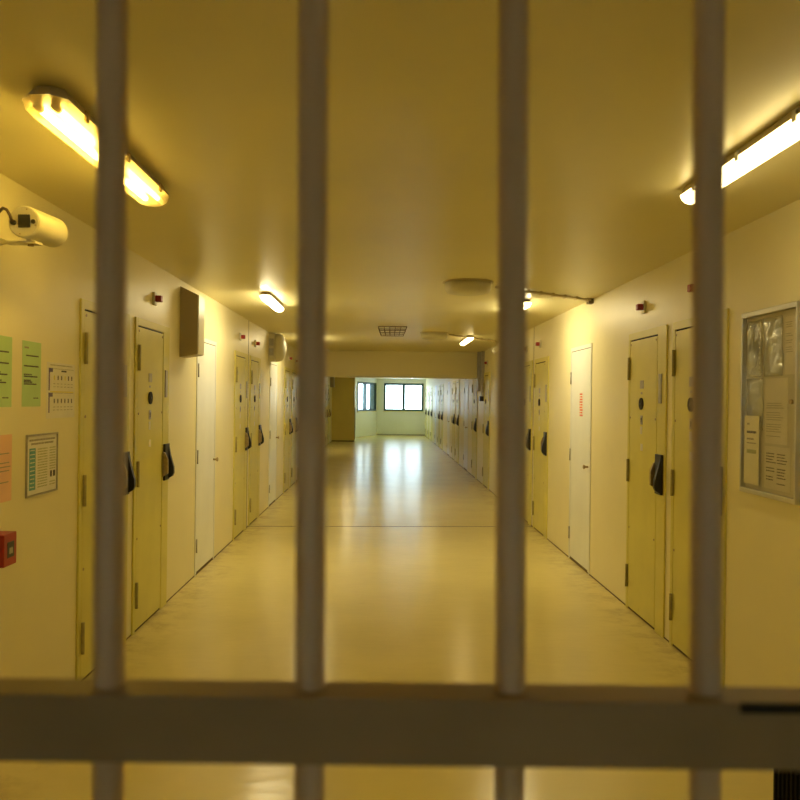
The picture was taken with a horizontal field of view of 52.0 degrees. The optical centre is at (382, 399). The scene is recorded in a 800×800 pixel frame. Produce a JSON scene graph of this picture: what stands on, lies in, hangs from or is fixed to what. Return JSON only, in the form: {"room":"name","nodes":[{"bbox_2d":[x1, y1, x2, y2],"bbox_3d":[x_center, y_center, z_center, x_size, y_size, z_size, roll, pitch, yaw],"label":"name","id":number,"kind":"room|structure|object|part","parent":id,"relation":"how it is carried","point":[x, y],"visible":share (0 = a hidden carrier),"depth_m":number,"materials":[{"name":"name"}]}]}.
{"room":"prison interior","nodes":[
{"label":"prison interior","id":0,"kind":"room"},
{"bbox_2d":[0,173,295,677],"bbox_3d":[-1.969,0.286,6.050,0.670,2.500,19.500,1,0,0],"label":"wall","id":1,"kind":"structure","parent":0,"point":[42,288],"depth_m":4.24,"materials":[{"name":"paint"}]},
{"bbox_2d":[0,335,11,406],"bbox_3d":[-1.628,-0.122,3.487,0.002,0.305,0.215,1,0,0],"label":"notice sheet","id":2,"kind":"object","parent":1,"relation":"attached to","point":[5,342],"visible":1,"depth_m":3.54,"materials":[{"name":"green paper"}]},
{"bbox_2d":[0,350,8,397],"bbox_3d":[-1.627,-0.128,3.481,0.001,0.241,0.168,1,0,0],"label":"print","id":3,"kind":"object","parent":2,"relation":"attached to","point":[4,354],"depth_m":3.53,"materials":[{"name":"green"}]},
{"bbox_2d":[0,434,11,502],"bbox_3d":[-1.633,0.295,3.498,0.002,0.290,0.215,1,0,0],"label":"notice sheet","id":4,"kind":"object","parent":1,"relation":"attached to","point":[5,440],"visible":1,"depth_m":3.55,"materials":[{"name":"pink paper"}]},
{"bbox_2d":[0,453,9,483],"bbox_3d":[-1.632,0.294,3.502,0.001,0.129,0.181,1,0,0],"label":"print","id":5,"kind":"object","parent":4,"relation":"attached to","point":[4,457],"depth_m":3.54,"materials":[{"name":"pink"}]},
{"bbox_2d":[0,531,16,567],"bbox_3d":[-1.595,0.623,3.424,0.085,0.135,0.118,1,0,0],"label":"fire alarm","id":6,"kind":"object","parent":1,"relation":"attached to","point":[7,538],"visible":1,"depth_m":3.40,"materials":[{"name":"red plastic"}]},
{"bbox_3d":[-1.555,0.624,3.425,0.002,0.065,0.060,1,0,0],"label":"glass","id":7,"kind":"part","parent":6,"relation":"part of","materials":[{"name":"white glass"}]},
{"bbox_2d":[22,340,40,406],"bbox_3d":[-1.628,-0.120,3.800,0.002,0.300,0.200,1,0,0],"label":"notice sheet","id":8,"kind":"object","parent":1,"relation":"attached to","point":[31,351],"visible":1,"depth_m":3.79,"materials":[{"name":"green paper"}]},
{"bbox_2d":[24,346,38,398],"bbox_3d":[-1.627,-0.125,3.794,0.001,0.238,0.156,1,0,0],"label":"print","id":9,"kind":"object","parent":8,"relation":"attached to","point":[31,353],"depth_m":3.80,"materials":[{"name":"green"}]},
{"bbox_2d":[0,206,67,246],"bbox_3d":[-1.467,-0.671,3.291,0.292,0.186,0.336,1,0,1],"label":"security camera","id":10,"kind":"object","parent":1,"relation":"attached to","point":[39,228],"visible":1,"depth_m":3.19,"materials":[{"name":"beige plastic"}]},
{"bbox_3d":[-1.381,-0.689,3.155,0.046,0.049,0.004,1,3,0],"label":"rating plate","id":11,"kind":"part","parent":10,"relation":"part of","materials":[{"name":"black plastic"}]},
{"bbox_2d":[25,432,57,498],"bbox_3d":[-1.629,0.305,3.922,0.009,0.290,0.355,1,0,0],"label":"framed notice","id":12,"kind":"object","parent":1,"relation":"attached to","point":[41,452],"visible":1,"depth_m":3.91,"materials":[{"name":"white paper"}]},
{"bbox_2d":[29,437,55,490],"bbox_3d":[-1.629,0.302,3.928,0.001,0.236,0.305,1,0,0],"label":"print","id":13,"kind":"object","parent":12,"relation":"attached to","point":[42,450],"depth_m":3.92,"materials":[{"name":"grey paper"}]},
{"bbox_2d":[46,362,74,418],"bbox_3d":[-1.629,-0.047,4.150,0.002,0.275,0.360,1,0,0],"label":"sheet","id":14,"kind":"object","parent":1,"relation":"attached to","point":[60,386],"visible":1,"depth_m":4.14,"materials":[{"name":"white paper"}]},
{"bbox_2d":[75,298,135,678],"bbox_3d":[-1.601,0.498,4.810,0.070,2.085,0.840,1,0,0],"label":"door","id":15,"kind":"structure","parent":1,"relation":"in","point":[85,494],"depth_m":4.50,"materials":[{"name":"yellow metal"}]},
{"bbox_3d":[-1.613,-0.120,5.130,0.007,0.200,0.056,1,0,0],"label":"number plate","id":16,"kind":"part","parent":15,"relation":"part of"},
{"bbox_2d":[131,317,174,635],"bbox_3d":[-1.601,0.498,5.780,0.070,2.085,0.840,1,0,0],"label":"door","id":17,"kind":"structure","parent":1,"relation":"in","point":[153,465],"depth_m":5.72,"materials":[{"name":"yellow metal"}]},
{"bbox_3d":[-1.613,-0.120,6.100,0.007,0.200,0.056,1,0,0],"label":"number plate","id":18,"kind":"part","parent":17,"relation":"part of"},
{"bbox_2d":[152,292,162,305],"bbox_3d":[-1.590,-0.715,5.790,0.062,0.090,0.064,1,0,0],"label":"beacon","id":19,"kind":"object","parent":1,"relation":"attached to","point":[156,298],"visible":1,"depth_m":5.77,"materials":[{"name":"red plastic"}]},
{"bbox_3d":[-1.612,-0.715,5.790,0.018,0.090,0.064,1,0,0],"label":"mounting plate","id":20,"kind":"part","parent":19,"relation":"part of","materials":[{"name":"beige plastic"}]},
{"bbox_2d":[84,483,293,678],"bbox_3d":[-1.647,1.536,6.050,0.004,0.008,19.500,1,0,0],"label":"baseboard","id":21,"kind":"structure","parent":1,"relation":"attached to","point":[293,483],"depth_m":6.77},
{"bbox_2d":[179,286,204,357],"bbox_3d":[-1.548,-0.626,6.660,0.150,0.565,0.220,1,0,0],"label":"upper cabinet","id":22,"kind":"object","parent":1,"relation":"attached to","point":[192,305],"visible":1,"depth_m":6.55,"materials":[{"name":"brown metal"}]},
{"bbox_3d":[-1.478,-0.604,6.660,0.012,0.470,0.212,1,0,0],"label":"cabinet door","id":23,"kind":"part","parent":22,"relation":"part of","materials":[{"name":"beige metal"}]},
{"bbox_2d":[194,338,217,576],"bbox_3d":[-1.610,0.490,7.558,0.052,2.100,0.815,1,0,0],"label":"door","id":24,"kind":"structure","parent":1,"relation":"in","point":[205,458],"depth_m":7.53,"materials":[{"name":"white metal"}]},
{"bbox_2d":[232,350,251,540],"bbox_3d":[-1.601,0.498,9.390,0.070,2.085,0.840,1,0,0],"label":"door","id":25,"kind":"structure","parent":1,"relation":"in","point":[242,442],"depth_m":9.34,"materials":[{"name":"yellow metal"}]},
{"bbox_2d":[239,333,244,340],"bbox_3d":[-1.590,-0.715,9.280,0.062,0.090,0.064,1,0,0],"label":"beacon","id":26,"kind":"object","parent":1,"relation":"attached to","point":[241,336],"visible":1,"depth_m":9.26,"materials":[{"name":"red plastic"}]},
{"bbox_2d":[246,335,248,526],"bbox_3d":[-1.632,0.290,9.884,0.003,2.500,0.008,1,0,0],"label":"trim","id":27,"kind":"structure","parent":1,"relation":"attached to","point":[248,335],"depth_m":9.88,"materials":[{"name":"beige metal"}]},
{"bbox_2d":[248,355,263,525],"bbox_3d":[-1.601,0.498,10.420,0.070,2.085,0.840,1,0,0],"label":"door","id":28,"kind":"structure","parent":1,"relation":"in","point":[255,429],"depth_m":10.38,"materials":[{"name":"yellow metal"}]},
{"bbox_2d":[268,362,278,506],"bbox_3d":[-1.610,0.490,12.168,0.052,2.100,0.815,1,0,0],"label":"door","id":29,"kind":"structure","parent":1,"relation":"in","point":[273,437],"depth_m":12.13,"materials":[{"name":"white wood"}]},
{"bbox_2d":[268,333,285,361],"bbox_3d":[-1.505,-0.748,11.750,0.232,0.400,0.400,1,0,0],"label":"housing","id":30,"kind":"object","parent":1,"relation":"attached to","point":[276,342],"visible":1,"depth_m":11.59,"materials":[{"name":"beige plastic"}]},
{"bbox_3d":[-1.577,-0.749,11.585,0.063,0.240,0.007,1,0,0],"label":"vent panel","id":31,"kind":"part","parent":30,"relation":"part of","materials":[{"name":"metal"}]},
{"bbox_2d":[283,367,292,492],"bbox_3d":[-1.601,0.498,13.940,0.070,2.085,0.840,1,0,0],"label":"door","id":32,"kind":"structure","parent":1,"relation":"in","point":[288,428],"depth_m":13.88,"materials":[{"name":"yellow metal"}]},
{"bbox_2d":[290,369,295,486],"bbox_3d":[-1.601,0.498,14.980,0.070,2.085,0.840,1,0,0],"label":"door","id":33,"kind":"structure","parent":1,"relation":"in","point":[293,377],"depth_m":14.88,"materials":[{"name":"yellow metal"}]},
{"bbox_2d":[274,526,531,526],"bbox_3d":[0.111,1.561,10.121,3.530,0.001,0.023,1,0,-4],"label":"trim","id":34,"kind":"structure","parent":1,"relation":"attached to","point":[274,526],"depth_m":10.13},
{"bbox_2d":[327,377,331,442],"bbox_3d":[-2.104,0.284,24.150,0.400,2.500,16.700,1,0,0],"label":"wall","id":35,"kind":"structure","parent":0,"point":[328,378],"depth_m":29.66,"materials":[{"name":"paint"}]},
{"bbox_2d":[326,402,328,445],"bbox_3d":[-1.871,0.495,27.320,0.070,2.085,0.840,1,0,0],"label":"door","id":36,"kind":"structure","parent":35,"relation":"in","point":[327,414],"depth_m":27.56,"materials":[{"name":"yellow metal"}]},
{"bbox_2d":[327,384,330,444],"bbox_3d":[-1.871,0.495,28.620,0.070,2.085,0.840,1,0,0],"label":"door","id":37,"kind":"structure","parent":35,"relation":"in","point":[329,412],"depth_m":28.56,"materials":[{"name":"yellow metal"}]},
{"bbox_2d":[330,377,334,386],"bbox_3d":[-1.822,-0.672,29.600,0.140,0.420,0.500,1,0,0],"label":"upper cabinet","id":38,"kind":"object","parent":35,"relation":"attached to","point":[332,379],"visible":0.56,"depth_m":29.35,"materials":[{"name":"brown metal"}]},
{"bbox_2d":[331,377,355,441],"bbox_3d":[-1.479,0.292,30.795,0.850,2.500,0.610,1,0,0],"label":"wall","id":39,"kind":"structure","parent":0,"point":[343,393],"depth_m":30.50,"materials":[{"name":"paint"}]},
{"bbox_2d":[355,378,376,436],"bbox_3d":[-1.208,0.295,33.983,0.250,2.500,5.364,1,0,18],"label":"wall","id":40,"kind":"structure","parent":0,"point":[365,422],"depth_m":35.03,"materials":[{"name":"white paint"}]},
{"bbox_2d":[357,382,376,411],"bbox_3d":[-0.692,-0.121,35.188,0.111,1.275,2.550,1,0,18],"label":"window","id":41,"kind":"structure","parent":40,"relation":"in","point":[372,398],"depth_m":35.42,"materials":[{"name":"clear glass"}]},
{"bbox_2d":[369,385,374,408],"bbox_3d":[-0.476,-0.141,35.980,0.020,1.060,0.670,1,0,18],"label":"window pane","id":42,"kind":"object","parent":41,"relation":"attached to","point":[372,387],"depth_m":35.99,"materials":[{"name":"glass"}]},
{"bbox_2d":[0,435,773,799],"bbox_3d":[-0.220,1.657,16.900,4.800,0.200,42.200,1,0,0],"label":"floor","id":43,"kind":"structure","parent":0,"point":[403,604],"depth_m":5.62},
{"bbox_2d":[0,0,799,799],"bbox_3d":[0.126,0.312,0.535,3.518,2.500,0.034,1,0,0],"label":"gate","id":44,"kind":"object","parent":43,"relation":"on","point":[705,727],"visible":1,"depth_m":0.53,"materials":[{"name":"grey metal"}]},
{"bbox_3d":[0.127,0.213,0.536,3.518,0.043,0.032,1,0,0],"label":"rail","id":45,"kind":"part","parent":44,"relation":"part of","materials":[{"name":"grey metal"}]},
{"bbox_2d":[773,771,799,799],"bbox_3d":[1.626,1.410,2.700,0.462,0.340,0.500,1,0,0],"label":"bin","id":46,"kind":"object","parent":43,"relation":"on","point":[786,784],"visible":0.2,"depth_m":2.84,"materials":[{"name":"black plastic"}]},
{"bbox_2d":[0,0,799,378],"bbox_3d":[-0.187,-1.042,16.900,4.800,0.200,42.200,1,0,0],"label":"ceiling","id":47,"kind":"structure","parent":0,"point":[213,84],"depth_m":2.97,"materials":[{"name":"paint"}]},
{"bbox_2d":[21,86,95,161],"bbox_3d":[-0.974,-0.909,2.622,0.178,0.086,0.718,1,0,0],"label":"ceiling light","id":48,"kind":"object","parent":47,"relation":"attached to","point":[64,112],"depth_m":2.60,"materials":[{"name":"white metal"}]},
{"bbox_2d":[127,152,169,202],"bbox_3d":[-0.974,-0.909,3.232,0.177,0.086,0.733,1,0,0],"label":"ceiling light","id":49,"kind":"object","parent":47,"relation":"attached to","point":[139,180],"depth_m":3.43,"materials":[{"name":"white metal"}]},
{"bbox_2d":[260,292,283,311],"bbox_3d":[-1.039,-0.919,7.720,0.098,0.068,1.049,1,0,0],"label":"ceiling light","id":50,"kind":"object","parent":47,"relation":"attached to","point":[267,297],"visible":1,"depth_m":7.50,"materials":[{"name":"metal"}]},
{"bbox_2d":[378,326,406,335],"bbox_3d":[0.121,-0.885,10.580,0.370,0.101,0.370,1,0,0],"label":"guard","id":51,"kind":"object","parent":47,"relation":"attached to","point":[400,329],"visible":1,"depth_m":10.42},
{"bbox_2d":[327,351,476,378],"bbox_3d":[0.003,-0.688,15.975,3.790,0.504,0.350,1,0,0],"label":"beam","id":52,"kind":"structure","parent":47,"relation":"attached to","point":[356,364],"depth_m":15.80,"materials":[{"name":"paint"}]},
{"bbox_2d":[420,331,448,339],"bbox_3d":[0.711,-0.884,11.350,0.400,0.095,0.400,1,0,0],"label":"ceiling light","id":53,"kind":"object","parent":47,"relation":"attached to","point":[433,335],"visible":1,"depth_m":11.21,"materials":[{"name":"beige plastic"}]},
{"bbox_2d":[460,335,473,344],"bbox_3d":[1.251,-0.891,12.300,0.098,0.068,1.220,1,0,0],"label":"ceiling light","id":54,"kind":"object","parent":47,"relation":"attached to","point":[469,338],"visible":1,"depth_m":12.01,"materials":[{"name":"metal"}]},
{"bbox_2d":[443,278,492,295],"bbox_3d":[0.671,-0.884,6.480,0.400,0.095,0.400,1,0,0],"label":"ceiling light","id":55,"kind":"object","parent":47,"relation":"attached to","point":[463,286],"visible":1,"depth_m":6.34,"materials":[{"name":"beige plastic"}]},
{"bbox_2d":[449,334,496,341],"bbox_3d":[1.423,-0.900,12.200,0.085,0.044,1.794,1,0,32],"label":"conduit","id":56,"kind":"object","parent":47,"relation":"attached to","point":[449,334],"visible":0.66,"depth_m":12.07,"materials":[{"name":"beige metal"}]},
{"bbox_2d":[495,286,593,303],"bbox_3d":[1.415,-0.900,7.038,1.311,0.044,0.097,1,0,-41],"label":"conduit","id":57,"kind":"object","parent":47,"relation":"attached to","point":[587,300],"visible":0.84,"depth_m":7.15,"materials":[{"name":"beige metal"}]},
{"bbox_2d":[680,106,799,203],"bbox_3d":[1.341,-0.890,3.000,0.098,0.068,1.220,1,0,0],"label":"ceiling light","id":58,"kind":"object","parent":47,"relation":"attached to","point":[785,132],"visible":0.7,"depth_m":2.85,"materials":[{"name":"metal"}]},
{"bbox_2d":[377,379,425,433],"bbox_3d":[0.956,0.322,36.625,2.460,2.500,0.250,1,0,0],"label":"wall","id":59,"kind":"structure","parent":0,"point":[387,422],"depth_m":36.50,"materials":[{"name":"white paint"}]},
{"bbox_2d":[377,434,424,435],"bbox_3d":[0.801,1.545,36.495,2.140,0.050,0.010,1,0,0],"label":"baseboard","id":60,"kind":"structure","parent":59,"relation":"attached to","point":[377,434],"depth_m":36.49,"materials":[{"name":"metal"}]},
{"bbox_2d":[383,383,423,411],"bbox_3d":[0.921,-0.101,36.505,1.840,1.275,0.110,1,0,0],"label":"window","id":61,"kind":"structure","parent":59,"relation":"in","point":[403,409],"depth_m":36.48,"materials":[{"name":"clear glass"}]},
{"bbox_3d":[0.914,0.516,36.474,1.840,0.040,0.049,1,0,0],"label":"sill","id":62,"kind":"part","parent":61,"relation":"part of","materials":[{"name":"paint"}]},
{"bbox_2d":[425,199,799,686],"bbox_3d":[2.036,0.335,16.750,0.300,2.500,40.900,1,0,0],"label":"wall","id":63,"kind":"structure","parent":0,"point":[762,256],"depth_m":5.38,"materials":[{"name":"paint"}]},
{"bbox_2d":[425,388,426,436],"bbox_3d":[1.849,0.540,35.620,0.070,2.085,0.840,1,0,0],"label":"door","id":64,"kind":"structure","parent":63,"relation":"in","point":[426,388],"depth_m":35.33,"materials":[{"name":"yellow metal"}]},
{"bbox_2d":[427,388,429,437],"bbox_3d":[1.849,0.540,33.620,0.070,2.085,0.840,1,0,0],"label":"door","id":65,"kind":"structure","parent":63,"relation":"in","point":[428,388],"depth_m":33.61,"materials":[{"name":"yellow metal"}]},
{"bbox_2d":[430,387,432,440],"bbox_3d":[1.849,0.540,31.620,0.070,2.085,0.840,1,0,0],"label":"door","id":66,"kind":"structure","parent":63,"relation":"in","point":[431,411],"depth_m":31.54,"materials":[{"name":"yellow metal"}]},
{"bbox_2d":[434,385,436,443],"bbox_3d":[1.858,0.533,29.332,0.052,2.100,0.815,1,0,0],"label":"door","id":67,"kind":"structure","parent":63,"relation":"in","point":[436,385],"depth_m":29.30,"materials":[{"name":"white metal"}]},
{"bbox_2d":[437,385,440,447],"bbox_3d":[1.849,0.540,27.420,0.070,2.085,0.840,1,0,0],"label":"door","id":68,"kind":"structure","parent":63,"relation":"in","point":[439,386],"depth_m":27.33,"materials":[{"name":"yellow metal"}]},
{"bbox_2d":[440,384,443,450],"bbox_3d":[1.849,0.540,26.070,0.070,2.085,0.840,1,0,0],"label":"door","id":69,"kind":"structure","parent":63,"relation":"in","point":[442,385],"depth_m":25.95,"materials":[{"name":"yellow metal"}]},
{"bbox_2d":[447,382,449,454],"bbox_3d":[1.858,0.533,23.483,0.052,2.100,0.815,1,0,0],"label":"door","id":70,"kind":"structure","parent":63,"relation":"in","point":[448,390],"depth_m":23.45,"materials":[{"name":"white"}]},
{"bbox_2d":[451,381,455,460],"bbox_3d":[1.849,0.540,21.800,0.070,2.085,0.840,1,0,0],"label":"door","id":71,"kind":"structure","parent":63,"relation":"in","point":[454,382],"depth_m":21.72,"materials":[{"name":"yellow metal"}]},
{"bbox_2d":[455,380,459,463],"bbox_3d":[1.849,0.540,20.670,0.070,2.085,0.840,1,0,0],"label":"door","id":72,"kind":"structure","parent":63,"relation":"in","point":[457,392],"depth_m":20.57,"materials":[{"name":"yellow metal"}]},
{"bbox_2d":[463,379,468,469],"bbox_3d":[1.858,0.533,18.582,0.052,2.100,0.815,1,0,0],"label":"door","id":73,"kind":"structure","parent":63,"relation":"in","point":[465,456],"depth_m":18.55,"materials":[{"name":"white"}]},
{"bbox_2d":[471,379,477,478],"bbox_3d":[1.849,0.540,16.800,0.070,2.085,0.840,1,0,0],"label":"door","id":74,"kind":"structure","parent":63,"relation":"in","point":[474,386],"depth_m":16.74,"materials":[{"name":"yellow metal"}]},
{"bbox_2d":[477,351,484,400],"bbox_3d":[1.846,-0.445,15.500,0.100,0.935,0.340,1,0,0],"label":"duct","id":75,"kind":"object","parent":63,"relation":"attached to","point":[480,355],"visible":1,"depth_m":15.42,"materials":[{"name":"metal"}]},
{"bbox_2d":[482,372,490,489],"bbox_3d":[1.849,0.540,14.880,0.070,2.085,0.840,1,0,0],"label":"door","id":76,"kind":"structure","parent":63,"relation":"in","point":[486,385],"depth_m":14.81,"materials":[{"name":"yellow metal"}]},
{"bbox_2d":[492,346,496,353],"bbox_3d":[1.793,-0.761,12.656,0.210,0.124,0.239,1,0,0],"label":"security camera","id":77,"kind":"object","parent":63,"relation":"attached to","point":[494,349],"visible":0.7,"depth_m":12.54,"materials":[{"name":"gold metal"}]},
{"bbox_2d":[526,360,532,524],"bbox_3d":[1.849,0.540,10.780,0.070,2.085,0.840,1,0,0],"label":"door","id":78,"kind":"structure","parent":63,"relation":"in","point":[529,363],"depth_m":10.46,"materials":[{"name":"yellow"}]},
{"bbox_3d":[1.876,-0.077,10.460,0.007,0.200,0.056,1,0,0],"label":"number plate","id":79,"kind":"part","parent":78,"relation":"part of","materials":[{"name":"beige plastic"}]},
{"bbox_2d":[532,369,533,479],"bbox_3d":[1.885,0.333,10.304,0.003,2.500,0.008,1,0,0],"label":"trim","id":80,"kind":"structure","parent":63,"relation":"attached to","point":[533,369],"depth_m":10.30,"materials":[{"name":"beige metal"}]},
{"bbox_2d":[535,340,540,347],"bbox_3d":[1.867,-0.672,9.860,0.062,0.090,0.064,1,0,0],"label":"beacon","id":81,"kind":"object","parent":63,"relation":"attached to","point":[539,342],"visible":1,"depth_m":9.84,"materials":[{"name":"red plastic"}]},
{"bbox_2d":[532,356,548,538],"bbox_3d":[1.849,0.540,9.760,0.070,2.085,0.840,1,0,0],"label":"door","id":82,"kind":"structure","parent":63,"relation":"in","point":[541,376],"depth_m":9.71,"materials":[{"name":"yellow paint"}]},
{"bbox_3d":[1.876,-0.077,9.440,0.007,0.200,0.056,1,0,0],"label":"number plate","id":83,"kind":"part","parent":82,"relation":"part of","materials":[{"name":"beige plastic"}]},
{"bbox_2d":[427,437,688,658],"bbox_3d":[1.869,1.579,16.350,0.004,0.008,40.100,1,0,0],"label":"baseboard","id":84,"kind":"structure","parent":63,"relation":"attached to","point":[427,437],"depth_m":7.02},
{"bbox_2d":[568,343,591,574],"bbox_3d":[1.858,0.533,7.832,0.052,2.100,0.815,1,0,0],"label":"door","id":85,"kind":"structure","parent":63,"relation":"in","point":[581,356],"depth_m":7.80,"materials":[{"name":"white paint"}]},
{"bbox_2d":[579,392,582,416],"bbox_3d":[1.882,0.043,7.790,0.003,0.236,0.144,1,0,0],"label":"warning sticker","id":86,"kind":"object","parent":85,"relation":"attached to","point":[580,393],"visible":1,"depth_m":7.79,"materials":[{"name":"white paper"}]},
{"bbox_2d":[636,301,645,313],"bbox_3d":[1.867,-0.672,5.940,0.062,0.090,0.064,1,0,0],"label":"beacon","id":87,"kind":"object","parent":63,"relation":"attached to","point":[641,307],"visible":1,"depth_m":5.92,"materials":[{"name":"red plastic"}]},
{"bbox_3d":[1.889,-0.672,5.940,0.018,0.090,0.064,1,0,0],"label":"mounting plate","id":88,"kind":"part","parent":87,"relation":"part of","materials":[{"name":"beige plastic"}]},
{"bbox_2d":[625,325,667,637],"bbox_3d":[1.849,0.540,5.870,0.070,2.085,0.840,1,0,0],"label":"door","id":89,"kind":"structure","parent":63,"relation":"in","point":[647,366],"depth_m":5.81,"materials":[{"name":"yellow metal"}]},
{"bbox_3d":[1.879,-0.112,5.952,0.002,0.060,0.075,1,0,0],"label":"name plate","id":90,"kind":"part","parent":89,"relation":"part of","materials":[{"name":"beige plastic"}]},
{"bbox_3d":[1.876,-0.077,5.550,0.007,0.200,0.056,1,0,0],"label":"number plate","id":91,"kind":"part","parent":89,"relation":"part of","materials":[{"name":"beige plastic"}]},
{"bbox_2d":[687,284,690,291],"bbox_3d":[1.867,-0.672,4.930,0.062,0.090,0.064,1,0,0],"label":"beacon","id":92,"kind":"object","parent":63,"relation":"attached to","point":[689,285],"visible":0.33,"depth_m":4.92,"materials":[{"name":"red plastic"}]},
{"bbox_2d":[669,308,728,685],"bbox_3d":[1.849,0.540,4.910,0.070,2.085,0.840,1,0,0],"label":"door","id":93,"kind":"structure","parent":63,"relation":"in","point":[679,595],"depth_m":5.12,"materials":[{"name":"yellow metal"}]},
{"bbox_2d":[739,301,799,504],"bbox_3d":[1.869,0.013,3.973,0.042,0.920,0.575,1,0,0],"label":"notice board","id":94,"kind":"object","parent":63,"relation":"attached to","point":[770,322],"visible":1,"depth_m":4.01,"materials":[{"name":"metal"}]},
{"bbox_2d":[744,415,758,485],"bbox_3d":[1.861,0.252,4.143,0.005,0.345,0.158,1,0,0],"label":"printed page","id":95,"kind":"object","parent":94,"relation":"in","point":[751,425],"visible":1,"depth_m":4.14,"materials":[{"name":"grey paper"}]},
{"bbox_2d":[747,423,755,453],"bbox_3d":[1.860,0.192,4.138,0.001,0.153,0.104,1,0,0],"label":"print","id":96,"kind":"object","parent":95,"relation":"attached to","point":[751,427],"depth_m":4.14,"materials":[{"name":"grey paper"}]},
{"bbox_2d":[765,378,787,444],"bbox_3d":[1.878,0.053,3.919,0.002,0.315,0.224,1,0,0],"label":"printed page","id":97,"kind":"object","parent":94,"relation":"attached to","point":[776,389],"visible":1,"depth_m":3.91,"materials":[{"name":"paper"}]},
{"bbox_2d":[766,403,783,436],"bbox_3d":[1.877,0.095,3.928,0.001,0.162,0.170,1,0,0],"label":"print","id":98,"kind":"object","parent":97,"relation":"attached to","point":[774,411],"depth_m":3.93,"materials":[{"name":"grey paper"}]},
{"bbox_2d":[764,446,790,492],"bbox_3d":[1.875,0.327,3.902,0.002,0.205,0.258,1,0,0],"label":"printed page","id":99,"kind":"object","parent":94,"relation":"attached to","point":[777,460],"visible":1,"depth_m":3.90,"materials":[{"name":"paper"}]},
{"bbox_2d":[766,452,786,485],"bbox_3d":[1.874,0.329,3.908,0.001,0.145,0.205,1,0,0],"label":"print","id":100,"kind":"object","parent":99,"relation":"attached to","point":[776,462],"depth_m":3.91},
{"bbox_2d":[785,315,795,374],"bbox_3d":[1.882,-0.254,3.787,0.002,0.270,0.096,1,0,0],"label":"printed page","id":101,"kind":"object","parent":94,"relation":"attached to","point":[790,320],"visible":0.96,"depth_m":3.79,"materials":[{"name":"paper"}]},
{"bbox_2d":[786,321,792,351],"bbox_3d":[1.881,-0.293,3.794,0.001,0.141,0.066,1,0,0],"label":"print","id":102,"kind":"object","parent":101,"relation":"attached to","point":[789,324],"depth_m":3.80,"materials":[{"name":"grey paper"}]}
]}

